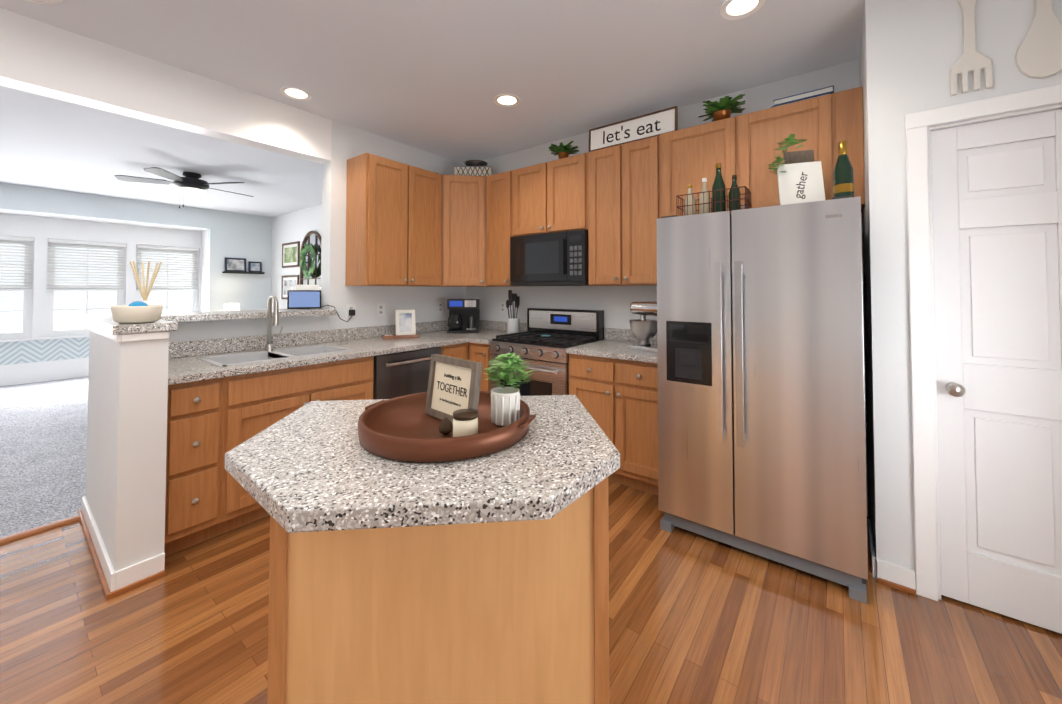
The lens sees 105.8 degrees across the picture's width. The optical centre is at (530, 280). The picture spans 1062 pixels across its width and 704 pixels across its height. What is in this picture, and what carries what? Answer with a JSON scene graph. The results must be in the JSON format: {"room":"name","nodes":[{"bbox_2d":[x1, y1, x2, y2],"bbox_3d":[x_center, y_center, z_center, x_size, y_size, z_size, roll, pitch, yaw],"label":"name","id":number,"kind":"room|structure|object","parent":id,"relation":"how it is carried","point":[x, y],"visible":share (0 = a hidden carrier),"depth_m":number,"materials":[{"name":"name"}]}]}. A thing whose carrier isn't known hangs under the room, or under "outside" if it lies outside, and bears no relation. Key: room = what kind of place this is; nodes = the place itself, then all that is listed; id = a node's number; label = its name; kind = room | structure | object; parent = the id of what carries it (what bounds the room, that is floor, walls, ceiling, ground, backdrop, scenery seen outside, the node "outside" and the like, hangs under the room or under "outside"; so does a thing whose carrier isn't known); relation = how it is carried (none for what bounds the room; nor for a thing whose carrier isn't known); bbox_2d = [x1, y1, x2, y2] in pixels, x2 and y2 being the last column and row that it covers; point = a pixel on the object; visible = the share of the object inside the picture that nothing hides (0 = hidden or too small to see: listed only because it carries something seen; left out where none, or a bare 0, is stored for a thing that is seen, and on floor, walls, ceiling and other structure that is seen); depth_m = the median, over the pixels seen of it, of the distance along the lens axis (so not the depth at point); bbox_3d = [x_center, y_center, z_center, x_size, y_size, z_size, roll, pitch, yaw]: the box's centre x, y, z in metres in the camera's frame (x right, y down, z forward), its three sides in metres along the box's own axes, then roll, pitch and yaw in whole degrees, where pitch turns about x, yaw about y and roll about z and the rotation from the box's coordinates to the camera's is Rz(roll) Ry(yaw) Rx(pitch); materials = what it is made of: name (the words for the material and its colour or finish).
{"room":"kitchen","nodes":[
{"label":"kitchen","id":0,"kind":"room"},
{"bbox_2d":[0,376,88,537],"bbox_3d":[-5.142,1.460,3.816,5.760,0.092,6.590,-1,-2,37],"label":"floor carpet","id":1,"kind":"object","parent":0,"point":[43,440],"depth_m":3.27,"materials":[{"name":"grey carpet"}]},
{"bbox_3d":[-5.164,1.193,6.913,0.440,0.588,0.440,-1,-2,37],"label":"side table","id":2,"kind":"object","parent":1,"relation":"on","visible":0},
{"bbox_2d":[223,303,239,310],"bbox_3d":[-5.164,0.647,6.926,0.260,0.500,0.260,-1,-2,37],"label":"table lamp","id":3,"kind":"object","parent":2,"relation":"on","point":[231,306],"visible":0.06,"depth_m":6.85,"materials":[{"name":"white fabric"}]},
{"bbox_2d":[0,213,201,385],"bbox_3d":[-7.002,0.228,6.040,0.140,2.500,3.387,-1,-2,37],"label":"wall","id":4,"kind":"structure","parent":0,"point":[25,362],"depth_m":5.92,"materials":[{"name":"white paint"}]},
{"bbox_2d":[0,236,33,339],"bbox_3d":[-7.455,0.095,5.482,0.080,1.440,0.825,-1,-2,37],"label":"living room window","id":5,"kind":"structure","parent":4,"relation":"in","point":[26,332],"depth_m":5.75,"materials":[{"name":"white glass"}]},
{"bbox_2d":[0,236,33,290],"bbox_3d":[-7.403,-0.241,5.450,0.040,0.760,0.805,-1,-2,37],"label":"window blind","id":6,"kind":"object","parent":5,"relation":"attached to","point":[15,239],"visible":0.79,"depth_m":5.65,"materials":[{"name":"white plastic"}]},
{"bbox_2d":[0,335,89,341],"bbox_3d":[-6.905,0.842,5.988,0.060,0.030,3.125,-1,-2,37],"label":"trim","id":7,"kind":"structure","parent":4,"relation":"attached to","point":[42,338],"depth_m":5.80,"materials":[{"name":"white wood"}]},
{"bbox_2d":[44,239,125,336],"bbox_3d":[-6.886,0.113,6.229,0.080,1.440,0.825,-1,-2,37],"label":"living room window","id":8,"kind":"structure","parent":4,"relation":"in","point":[49,310],"depth_m":6.01,"materials":[{"name":"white glass"}]},
{"bbox_2d":[47,239,125,290],"bbox_3d":[-6.834,-0.223,6.198,0.040,0.760,0.805,-1,-2,37],"label":"window blind","id":9,"kind":"object","parent":8,"relation":"attached to","point":[81,243],"visible":0.88,"depth_m":6.17,"materials":[{"name":"white plastic"}]},
{"bbox_2d":[135,244,198,312],"bbox_3d":[-6.316,0.130,6.977,0.080,1.440,0.825,-1,-2,37],"label":"living room window","id":10,"kind":"structure","parent":4,"relation":"in","point":[194,305],"depth_m":7.11,"materials":[{"name":"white glass"}]},
{"bbox_2d":[136,245,198,290],"bbox_3d":[-6.264,-0.206,6.945,0.040,0.760,0.805,-1,-2,37],"label":"window blind","id":11,"kind":"object","parent":10,"relation":"attached to","point":[149,247],"visible":0.88,"depth_m":6.96,"materials":[{"name":"white plastic"}]},
{"bbox_2d":[89,331,176,571],"bbox_3d":[-2.077,0.815,2.070,0.730,1.140,0.163,-1,-2,37],"label":"wall","id":12,"kind":"structure","parent":0,"point":[126,441],"depth_m":1.87,"materials":[{"name":"paint"}]},
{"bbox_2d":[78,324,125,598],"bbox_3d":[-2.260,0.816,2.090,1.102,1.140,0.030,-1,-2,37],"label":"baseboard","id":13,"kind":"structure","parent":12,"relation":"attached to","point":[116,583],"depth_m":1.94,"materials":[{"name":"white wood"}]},
{"bbox_2d":[110,301,162,322],"bbox_3d":[-1.889,0.148,1.928,0.261,0.102,0.177,-1,-2,37],"label":"bowl","id":14,"kind":"object","parent":12,"relation":"on","point":[138,312],"visible":1,"depth_m":1.85,"materials":[{"name":"beige ceramic"}]},
{"bbox_2d":[130,261,161,304],"bbox_3d":[-2.007,0.052,2.089,0.166,0.301,0.112,-1,-2,37],"label":"reed diffuser","id":15,"kind":"object","parent":14,"relation":"in","point":[144,292],"visible":0.52,"depth_m":2.08,"materials":[{"name":"beige wood"}]},
{"bbox_2d":[0,182,271,311],"bbox_3d":[-7.123,0.092,5.357,0.500,2.740,6.350,-1,-2,37],"label":"wall","id":16,"kind":"structure","parent":0,"point":[247,237],"depth_m":7.00,"materials":[{"name":"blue paint"}]},
{"bbox_2d":[222,271,264,273],"bbox_3d":[-5.244,-0.146,7.339,0.090,0.040,0.630,-1,-2,37],"label":"ledge shelf","id":17,"kind":"object","parent":16,"relation":"attached to","point":[240,272],"visible":1,"depth_m":7.28,"materials":[{"name":"black wood"}]},
{"bbox_2d":[225,257,245,270],"bbox_3d":[-5.335,-0.284,7.255,0.044,0.250,0.320,-1,-2,37],"label":"framed picture","id":18,"kind":"object","parent":17,"relation":"on","point":[235,264],"visible":0.94,"depth_m":7.25,"materials":[{"name":"black"}]},
{"bbox_2d":[248,261,261,271],"bbox_3d":[-5.148,-0.253,7.495,0.039,0.201,0.210,-1,-2,37],"label":"framed picture","id":19,"kind":"object","parent":17,"relation":"on","point":[254,266],"visible":0.92,"depth_m":7.49,"materials":[{"name":"black"}]},
{"bbox_2d":[0,8,331,163],"bbox_3d":[-3.169,-1.200,1.426,0.150,0.340,4.840,-1,-2,37],"label":"header beam","id":20,"kind":"structure","parent":0,"point":[43,59],"depth_m":2.42,"materials":[{"name":"white paint"}]},
{"bbox_2d":[287,290,320,308],"bbox_3d":[-1.842,0.155,3.268,0.240,0.152,0.075,1,-2,-31],"label":"display","id":21,"kind":"object","parent":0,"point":[303,299],"visible":0.93,"depth_m":3.25,"materials":[{"name":"black"}]},
{"bbox_2d":[295,285,318,289],"bbox_3d":[-1.874,0.133,3.367,0.180,0.197,0.038,1,-2,-43],"label":"board","id":22,"kind":"object","parent":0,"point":[306,287],"visible":0.31,"depth_m":3.36,"materials":[{"name":"white"}]},
{"bbox_2d":[177,120,465,341],"bbox_3d":[-1.586,0.048,3.475,0.150,2.740,2.636,-1,-2,37],"label":"wall","id":23,"kind":"structure","parent":0,"point":[348,142],"depth_m":3.38,"materials":[{"name":"paint"}]},
{"bbox_2d":[168,320,448,358],"bbox_3d":[-1.523,0.453,3.404,0.020,0.100,2.613,-1,-2,37],"label":"backsplash","id":24,"kind":"structure","parent":23,"relation":"attached to","point":[245,343],"depth_m":2.99,"materials":[{"name":"grey stone"}]},
{"bbox_2d":[346,304,355,317],"bbox_3d":[-1.529,0.259,3.411,0.008,0.115,0.080,-1,-2,37],"label":"electrical outlet plate","id":25,"kind":"object","parent":23,"relation":"attached to","point":[348,306],"depth_m":3.40,"materials":[{"name":"white plastic"}]},
{"bbox_2d":[315,305,354,321],"bbox_3d":[-1.630,0.272,3.329,0.136,0.151,0.292,-1,-2,37],"label":"cord","id":26,"kind":"object","parent":25,"relation":"attached to","point":[351,313],"visible":0.94,"depth_m":3.38,"materials":[{"name":"black plastic"}]},
{"bbox_2d":[376,303,384,315],"bbox_3d":[-1.359,0.264,3.634,0.008,0.115,0.080,-1,-2,37],"label":"electrical outlet plate","id":27,"kind":"object","parent":23,"relation":"attached to","point":[380,310],"depth_m":3.63,"materials":[{"name":"white plastic"}]},
{"bbox_2d":[345,153,437,286],"bbox_3d":[-1.163,-0.485,3.607,0.374,1.068,0.826,-1,-2,37],"label":"upper cabinet","id":28,"kind":"object","parent":23,"relation":"attached to","point":[392,206],"depth_m":3.38,"materials":[{"name":"brown wood"}]},
{"bbox_2d":[437,302,442,312],"bbox_3d":[-0.944,0.277,4.179,0.008,0.115,0.070,-1,-2,37],"label":"electrical outlet plate","id":29,"kind":"object","parent":23,"relation":"attached to","point":[439,304],"depth_m":4.17,"materials":[{"name":"white plastic"}]},
{"bbox_2d":[0,0,864,216],"bbox_3d":[-3.332,-1.405,2.504,10.310,0.120,6.590,-1,-2,37],"label":"ceiling","id":30,"kind":"structure","parent":0,"point":[435,77],"depth_m":2.56,"materials":[{"name":"paint"}]},
{"bbox_2d":[26,0,62,4],"bbox_3d":[-2.348,-1.356,1.823,0.296,0.010,0.296,-1,-2,37],"label":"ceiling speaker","id":31,"kind":"object","parent":30,"relation":"attached to","point":[50,2],"visible":0.95,"depth_m":1.95,"materials":[{"name":"white"}]},
{"bbox_2d":[114,167,253,207],"bbox_3d":[-4.095,-1.074,4.870,1.283,0.428,1.294,-1,-2,37],"label":"ceiling fan","id":32,"kind":"object","parent":30,"relation":"hanging from","point":[192,184],"visible":1,"depth_m":4.71,"materials":[{"name":"brown metal"}]},
{"bbox_2d":[280,87,311,100],"bbox_3d":[-1.676,-1.333,2.869,0.199,0.006,0.199,0,-1,13],"label":"recessed light","id":33,"kind":"object","parent":30,"relation":"in","point":[294,93],"depth_m":2.87,"materials":[{"name":"white glass"}]},
{"bbox_2d":[493,94,519,106],"bbox_3d":[-0.177,-1.331,2.972,0.199,0.006,0.199,-1,-2,31],"label":"recessed light","id":34,"kind":"object","parent":30,"relation":"in","point":[504,100],"depth_m":2.97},
{"bbox_2d":[720,0,764,19],"bbox_3d":[1.041,-1.354,1.981,0.199,0.006,0.199,-1,-2,31],"label":"recessed light","id":35,"kind":"object","parent":30,"relation":"in","point":[734,9],"depth_m":2.00,"materials":[{"name":"white glass"}]},
{"bbox_2d":[0,480,1061,703],"bbox_3d":[-1.041,1.393,0.693,4.550,0.080,6.590,-1,-2,37],"label":"floor","id":36,"kind":"structure","parent":0,"point":[694,618],"depth_m":1.56,"materials":[{"name":"brown wood"}]},
{"bbox_2d":[0,515,79,544],"bbox_3d":[-3.700,1.351,0.960,0.062,0.018,3.550,-1,-2,37],"label":"trim","id":37,"kind":"structure","parent":36,"relation":"on","point":[33,531],"depth_m":2.22,"materials":[{"name":"brown wood"}]},
{"bbox_2d":[164,375,233,555],"bbox_3d":[-1.942,0.952,2.228,0.610,0.874,0.253,-1,-2,37],"label":"base cabinet","id":38,"kind":"object","parent":36,"relation":"on","point":[200,416],"depth_m":2.05,"materials":[{"name":"brown wood"}]},
{"bbox_2d":[168,331,469,386],"bbox_3d":[-1.434,0.511,2.948,0.713,0.038,1.998,-1,-2,37],"label":"countertop","id":39,"kind":"structure","parent":38,"relation":"on","point":[187,369],"depth_m":2.52,"materials":[{"name":"grey stone"}]},
{"bbox_2d":[262,295,285,350],"bbox_3d":[-1.751,0.290,2.766,0.148,0.388,0.107,-1,-2,37],"label":"faucet","id":40,"kind":"object","parent":39,"relation":"on","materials":[{"name":"silver metal"}]},
{"bbox_2d":[194,343,357,398],"bbox_3d":[-1.652,0.580,2.649,0.454,0.198,0.774,-1,-2,37],"label":"sink","id":41,"kind":"object","parent":39,"relation":"in","point":[294,378],"depth_m":2.52,"materials":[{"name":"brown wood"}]},
{"bbox_2d":[339,330,347,344],"bbox_3d":[-1.450,0.439,3.108,0.066,0.110,0.064,-1,-2,37],"label":"drinking glass","id":42,"kind":"object","parent":39,"relation":"on","point":[346,331],"visible":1,"depth_m":3.10,"materials":[{"name":"clear glass"}]},
{"bbox_2d":[382,310,418,338],"bbox_3d":[-1.156,0.383,3.556,0.300,0.242,0.135,1,-2,-27],"label":"framed picture","id":43,"kind":"object","parent":39,"relation":"on","point":[405,324],"visible":1,"depth_m":3.60,"materials":[{"name":"white wood"}]},
{"bbox_2d":[326,347,441,400],"bbox_3d":[-1.143,0.977,3.272,0.615,0.874,0.688,-1,-2,37],"label":"base cabinet","id":44,"kind":"object","parent":36,"relation":"on","point":[404,373],"depth_m":2.90,"materials":[{"name":"brown wood"}]},
{"bbox_2d":[373,347,440,399],"bbox_3d":[-1.125,0.977,3.225,0.641,0.872,0.590,-1,-2,37],"label":"dishwasher","id":45,"kind":"object","parent":44,"relation":"in","point":[396,373],"depth_m":3.00,"materials":[{"name":"black"}]},
{"bbox_2d":[267,477,608,703],"bbox_3d":[-0.256,0.932,1.317,0.895,0.871,0.540,0,-1,-5],"label":"kitchen island","id":46,"kind":"object","parent":36,"relation":"on","point":[512,612],"visible":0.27,"depth_m":1.07,"materials":[{"name":"granite"},{"name":"maple"}]},
{"bbox_2d":[225,395,619,532],"bbox_3d":[-0.291,0.468,1.173,1.015,0.044,0.788,0,-1,-5],"label":"island countertop","id":47,"kind":"structure","parent":46,"relation":"on","point":[313,466],"depth_m":0.92,"materials":[{"name":"stone"}]},
{"bbox_2d":[357,390,535,461],"bbox_3d":[-0.251,0.417,1.208,0.528,0.058,0.498,-1,-2,37],"label":"tray","id":48,"kind":"object","parent":47,"relation":"on","point":[403,428],"visible":0.79,"depth_m":1.08,"materials":[{"name":"brown wood"}]},
{"bbox_2d":[438,418,452,434],"bbox_3d":[-0.239,0.407,1.126,0.042,0.045,0.040,-1,-2,37],"label":"pine cone","id":49,"kind":"object","parent":48,"relation":"on","point":[445,427],"visible":0.96,"depth_m":1.11,"materials":[{"name":"brown"}]},
{"bbox_2d":[425,354,481,423],"bbox_3d":[-0.243,0.336,1.241,0.235,0.191,0.045,-1,-2,43],"label":"sign","id":50,"kind":"object","parent":48,"relation":"on","point":[453,384],"visible":1,"depth_m":1.24,"materials":[{"name":"grey wood"}]},
{"bbox_2d":[453,409,477,436],"bbox_3d":[-0.179,0.394,1.097,0.070,0.070,0.069,-1,-2,37],"label":"candle jar","id":51,"kind":"object","parent":48,"relation":"on","point":[465,422],"visible":0.96,"depth_m":1.07,"materials":[{"name":"beige wax"}]},
{"bbox_2d":[483,353,533,425],"bbox_3d":[-0.067,0.325,1.230,0.164,0.213,0.162,-1,-2,37],"label":"potted plant","id":52,"kind":"object","parent":48,"relation":"on","point":[505,406],"visible":0.94,"depth_m":1.20,"materials":[{"name":"green plant"}]},
{"bbox_2d":[442,343,473,360],"bbox_3d":[-0.851,0.984,3.601,0.680,0.874,0.320,-1,-2,37],"label":"base cabinet","id":53,"kind":"object","parent":36,"relation":"on","point":[465,351],"depth_m":3.48,"materials":[{"name":"brown wood"}]},
{"bbox_2d":[474,343,491,390],"bbox_3d":[-0.274,0.987,3.719,0.275,0.874,0.612,-1,-2,37],"label":"base cabinet","id":54,"kind":"object","parent":36,"relation":"on","point":[482,354],"depth_m":3.45,"materials":[{"name":"brown wood"}]},
{"bbox_2d":[422,331,525,346],"bbox_3d":[-0.546,0.534,3.926,0.941,0.038,0.635,-1,-2,37],"label":"countertop","id":55,"kind":"structure","parent":54,"relation":"on","point":[482,336],"depth_m":3.82,"materials":[{"name":"grey stone"}]},
{"bbox_2d":[447,299,479,332],"bbox_3d":[-0.673,0.350,4.015,0.300,0.330,0.200,0,-1,-3],"label":"coffee maker","id":56,"kind":"object","parent":55,"relation":"on","point":[464,316],"visible":1,"depth_m":3.94,"materials":[{"name":"black plastic"}]},
{"bbox_2d":[506,290,519,333],"bbox_3d":[-0.169,0.300,3.808,0.140,0.420,0.116,-1,-2,37],"label":"utensil crock","id":57,"kind":"object","parent":55,"relation":"on","point":[513,323],"visible":0.88,"depth_m":3.77,"materials":[{"name":"grey ceramic"}]},
{"bbox_2d":[489,308,603,395],"bbox_3d":[0.117,0.833,3.374,0.760,1.165,0.673,-1,-2,37],"label":"gas range","id":58,"kind":"object","parent":36,"relation":"on","point":[545,340],"visible":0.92,"depth_m":3.27,"materials":[{"name":"silver metal"}]},
{"bbox_2d":[569,355,658,495],"bbox_3d":[0.746,0.969,2.943,0.750,0.874,0.612,-1,-2,37],"label":"base cabinet","id":59,"kind":"object","parent":36,"relation":"on","point":[621,395],"depth_m":2.66,"materials":[{"name":"brown wood"}]},
{"bbox_2d":[566,339,657,362],"bbox_3d":[0.743,0.511,2.945,0.751,0.038,0.635,-1,-2,37],"label":"countertop","id":60,"kind":"structure","parent":59,"relation":"on","point":[607,348],"depth_m":2.81,"materials":[{"name":"grey stone"}]},
{"bbox_2d":[628,301,656,352],"bbox_3d":[0.850,0.315,2.837,0.213,0.345,0.329,1,-2,-43],"label":"stand mixer","id":61,"kind":"object","parent":60,"relation":"on","point":[644,330],"visible":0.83,"depth_m":2.82,"materials":[{"name":"silver metal"}]},
{"bbox_2d":[657,195,867,603],"bbox_3d":[1.315,0.513,2.314,0.900,1.755,0.910,-1,-2,37],"label":"refrigerator","id":62,"kind":"object","parent":36,"relation":"on","point":[761,417],"visible":1,"depth_m":1.94,"materials":[{"name":"grey metal"}]},
{"bbox_2d":[676,186,750,215],"bbox_3d":[1.056,-0.434,2.326,0.366,0.136,0.186,-1,-2,37],"label":"wire basket","id":63,"kind":"object","parent":62,"relation":"on","point":[747,193],"visible":0.46,"depth_m":2.27,"materials":[{"name":"black metal"}]},
{"bbox_2d":[684,185,694,215],"bbox_3d":[0.953,-0.472,2.405,0.062,0.200,0.062,-1,-1,22],"label":"bottle","id":64,"kind":"object","parent":63,"relation":"in","point":[689,186],"depth_m":2.38,"materials":[{"name":"beige"}]},
{"bbox_2d":[768,134,824,204],"bbox_3d":[1.409,-0.571,2.139,0.259,0.428,0.240,-1,-2,37],"label":"sign","id":65,"kind":"object","parent":62,"relation":"on","point":[800,176],"visible":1,"depth_m":2.12,"materials":[{"name":"white"}]},
{"bbox_2d":[833,140,853,197],"bbox_3d":[1.523,-0.528,1.959,0.082,0.306,0.080,-1,-2,37],"label":"champagne bottle","id":66,"kind":"object","parent":62,"relation":"on","point":[843,178],"visible":0.81,"depth_m":1.94,"materials":[{"name":"green glass"}]},
{"bbox_2d":[271,59,867,515],"bbox_3d":[-1.372,0.085,5.043,10.310,2.740,0.120,-1,-2,37],"label":"wall","id":67,"kind":"structure","parent":0,"point":[613,303],"depth_m":3.60,"materials":[{"name":"paint"}]},
{"bbox_2d":[281,275,298,298],"bbox_3d":[-4.316,0.123,7.194,0.680,0.431,0.022,-1,-2,37],"label":"picture frame","id":68,"kind":"object","parent":67,"relation":"attached to","point":[289,282],"visible":0.71,"depth_m":7.24,"materials":[{"name":"brown wood"}]},
{"bbox_2d":[282,241,299,267],"bbox_3d":[-4.316,-0.460,7.207,0.680,0.445,0.022,-1,-2,37],"label":"picture frame","id":69,"kind":"object","parent":67,"relation":"attached to","point":[290,254],"visible":1,"depth_m":7.18,"materials":[{"name":"brown wood"}]},
{"bbox_2d":[300,231,320,289],"bbox_3d":[-3.654,-0.234,6.693,0.810,1.195,0.030,-1,-2,37],"label":"arched mirror","id":70,"kind":"object","parent":67,"relation":"attached to","point":[314,239],"visible":0.46,"depth_m":6.68,"materials":[{"name":"brown wood"}]},
{"bbox_2d":[299,243,316,277],"bbox_3d":[-3.692,-0.328,6.657,0.562,0.597,0.088,-1,-2,37],"label":"wreath","id":71,"kind":"object","parent":70,"relation":"attached to","point":[307,248],"visible":1,"depth_m":6.65,"materials":[{"name":"green plant"}]},
{"bbox_2d":[438,174,485,286],"bbox_3d":[-0.663,-0.476,4.008,0.684,1.068,0.684,-1,-2,37],"label":"upper cabinet","id":72,"kind":"object","parent":67,"relation":"attached to","point":[461,198],"depth_m":3.84,"materials":[{"name":"brown wood"}]},
{"bbox_2d":[454,160,492,175],"bbox_3d":[-0.577,-1.100,4.076,0.368,0.180,0.232,0,-1,-1],"label":"basket","id":73,"kind":"object","parent":72,"relation":"on","point":[476,168],"visible":0.73,"depth_m":3.97,"materials":[{"name":"beige"}]},
{"bbox_2d":[486,169,517,286],"bbox_3d":[-0.218,-0.479,3.865,0.462,1.068,0.374,-1,-2,37],"label":"upper cabinet","id":74,"kind":"object","parent":67,"relation":"attached to","point":[501,188],"depth_m":3.77,"materials":[{"name":"brown wood"}]},
{"bbox_2d":[500,302,505,312],"bbox_3d":[-0.290,0.276,4.132,0.070,0.115,0.008,-1,-2,37],"label":"electrical outlet plate","id":75,"kind":"object","parent":67,"relation":"attached to","point":[502,307],"depth_m":4.13,"materials":[{"name":"white plastic"}]},
{"bbox_2d":[506,219,587,286],"bbox_3d":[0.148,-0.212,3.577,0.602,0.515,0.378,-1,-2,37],"label":"microwave","id":76,"kind":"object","parent":67,"relation":"attached to","point":[535,252],"depth_m":3.46,"materials":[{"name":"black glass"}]},
{"bbox_2d":[566,219,585,285],"bbox_3d":[0.439,-0.217,3.355,0.205,0.515,0.378,-1,-2,37],"label":"control panel","id":77,"kind":"object","parent":76,"relation":"attached to","point":[575,228],"depth_m":3.22,"materials":[{"name":"black plastic"}]},
{"bbox_2d":[518,153,585,226],"bbox_3d":[0.223,-0.710,3.549,0.780,0.620,0.350,-1,-2,37],"label":"upper cabinet","id":78,"kind":"object","parent":67,"relation":"attached to","point":[555,189],"depth_m":3.39,"materials":[{"name":"brown wood"}]},
{"bbox_2d":[549,141,578,158],"bbox_3d":[0.279,-1.097,3.443,0.263,0.144,0.269,-1,-2,37],"label":"plant","id":79,"kind":"object","parent":78,"relation":"on","point":[561,150],"visible":1,"depth_m":3.41,"materials":[{"name":"green plant"}]},
{"bbox_2d":[479,320,656,342],"bbox_3d":[0.247,0.460,3.711,2.466,0.100,0.020,-1,-2,37],"label":"backsplash","id":80,"kind":"structure","parent":67,"relation":"attached to","point":[626,335],"depth_m":3.39,"materials":[{"name":"grey stone"}]},
{"bbox_2d":[586,132,669,285],"bbox_3d":[0.769,-0.496,3.131,0.742,1.068,0.345,-1,-2,37],"label":"upper cabinet","id":81,"kind":"object","parent":67,"relation":"attached to","point":[588,219],"depth_m":2.99,"materials":[{"name":"brown wood"}]},
{"bbox_2d":[589,106,677,151],"bbox_3d":[0.751,-1.131,3.039,0.700,0.191,0.030,-1,-2,37],"label":"eat sign","id":82,"kind":"object","parent":81,"relation":"on","point":[650,125],"visible":1,"depth_m":3.01,"materials":[{"name":"white wood"}]},
{"bbox_2d":[670,92,837,215],"bbox_3d":[1.398,-0.721,2.657,0.990,0.640,0.345,-1,-2,37],"label":"upper cabinet","id":83,"kind":"object","parent":67,"relation":"attached to","point":[744,145],"depth_m":2.47,"materials":[{"name":"brown wood"}]},
{"bbox_2d":[698,94,745,120],"bbox_3d":[1.270,-1.126,2.687,0.306,0.166,0.311,-1,-2,37],"label":"plant","id":84,"kind":"object","parent":83,"relation":"on","point":[724,108],"visible":1,"depth_m":2.63,"materials":[{"name":"green plant"}]},
{"bbox_2d":[771,85,833,107],"bbox_3d":[1.686,-1.083,2.496,0.315,0.072,0.230,-1,-2,37],"label":"books","id":85,"kind":"object","parent":83,"relation":"on","point":[805,96],"visible":0.19,"depth_m":2.40,"materials":[{"name":"blue"}]},
{"bbox_2d":[859,0,1061,576],"bbox_3d":[2.082,0.012,1.929,0.720,2.740,0.650,-1,-2,37],"label":"wall","id":86,"kind":"structure","parent":0,"point":[911,53],"depth_m":1.83,"materials":[{"name":"paint"}]},
{"bbox_2d":[867,519,879,582],"bbox_3d":[1.699,1.337,2.014,0.030,0.095,0.430,-1,-2,37],"label":"baseboard","id":87,"kind":"structure","parent":86,"relation":"attached to","point":[872,560],"depth_m":1.91,"materials":[{"name":"white wood"}]},
{"bbox_2d":[950,0,992,95],"bbox_3d":[1.859,-1.061,1.702,0.124,0.525,0.018,-1,-2,37],"label":"wall art","id":88,"kind":"object","parent":86,"relation":"attached to","point":[973,60],"visible":1,"depth_m":1.70,"materials":[{"name":"white wood"}]},
{"bbox_2d":[905,84,1061,600],"bbox_3d":[1.960,0.311,1.657,0.588,2.130,0.120,-1,-2,37],"label":"door frame","id":89,"kind":"structure","parent":86,"relation":"attached to","point":[923,374],"depth_m":1.76,"materials":[{"name":"white wood"}]},
{"bbox_2d":[930,109,1061,633],"bbox_3d":[1.949,0.346,1.620,0.445,2.034,0.105,-1,-2,37],"label":"pantry door","id":90,"kind":"structure","parent":86,"relation":"in","point":[997,216],"depth_m":1.66,"materials":[{"name":"white wood"}]},
{"bbox_2d":[1015,0,1061,78],"bbox_3d":[2.018,-1.067,1.581,0.148,0.540,0.018,-1,-2,37],"label":"wall art","id":91,"kind":"object","parent":86,"relation":"attached to","point":[1039,53],"visible":1,"depth_m":1.58,"materials":[{"name":"white wood"}]},
{"label":"outside","id":92,"kind":"structure","parent":0,"visible":0},
{"bbox_2d":[0,244,191,333],"bbox_3d":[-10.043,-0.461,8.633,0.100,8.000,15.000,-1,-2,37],"label":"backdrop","id":93,"kind":"structure","parent":92,"point":[67,319],"depth_m":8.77,"materials":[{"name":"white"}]}
]}

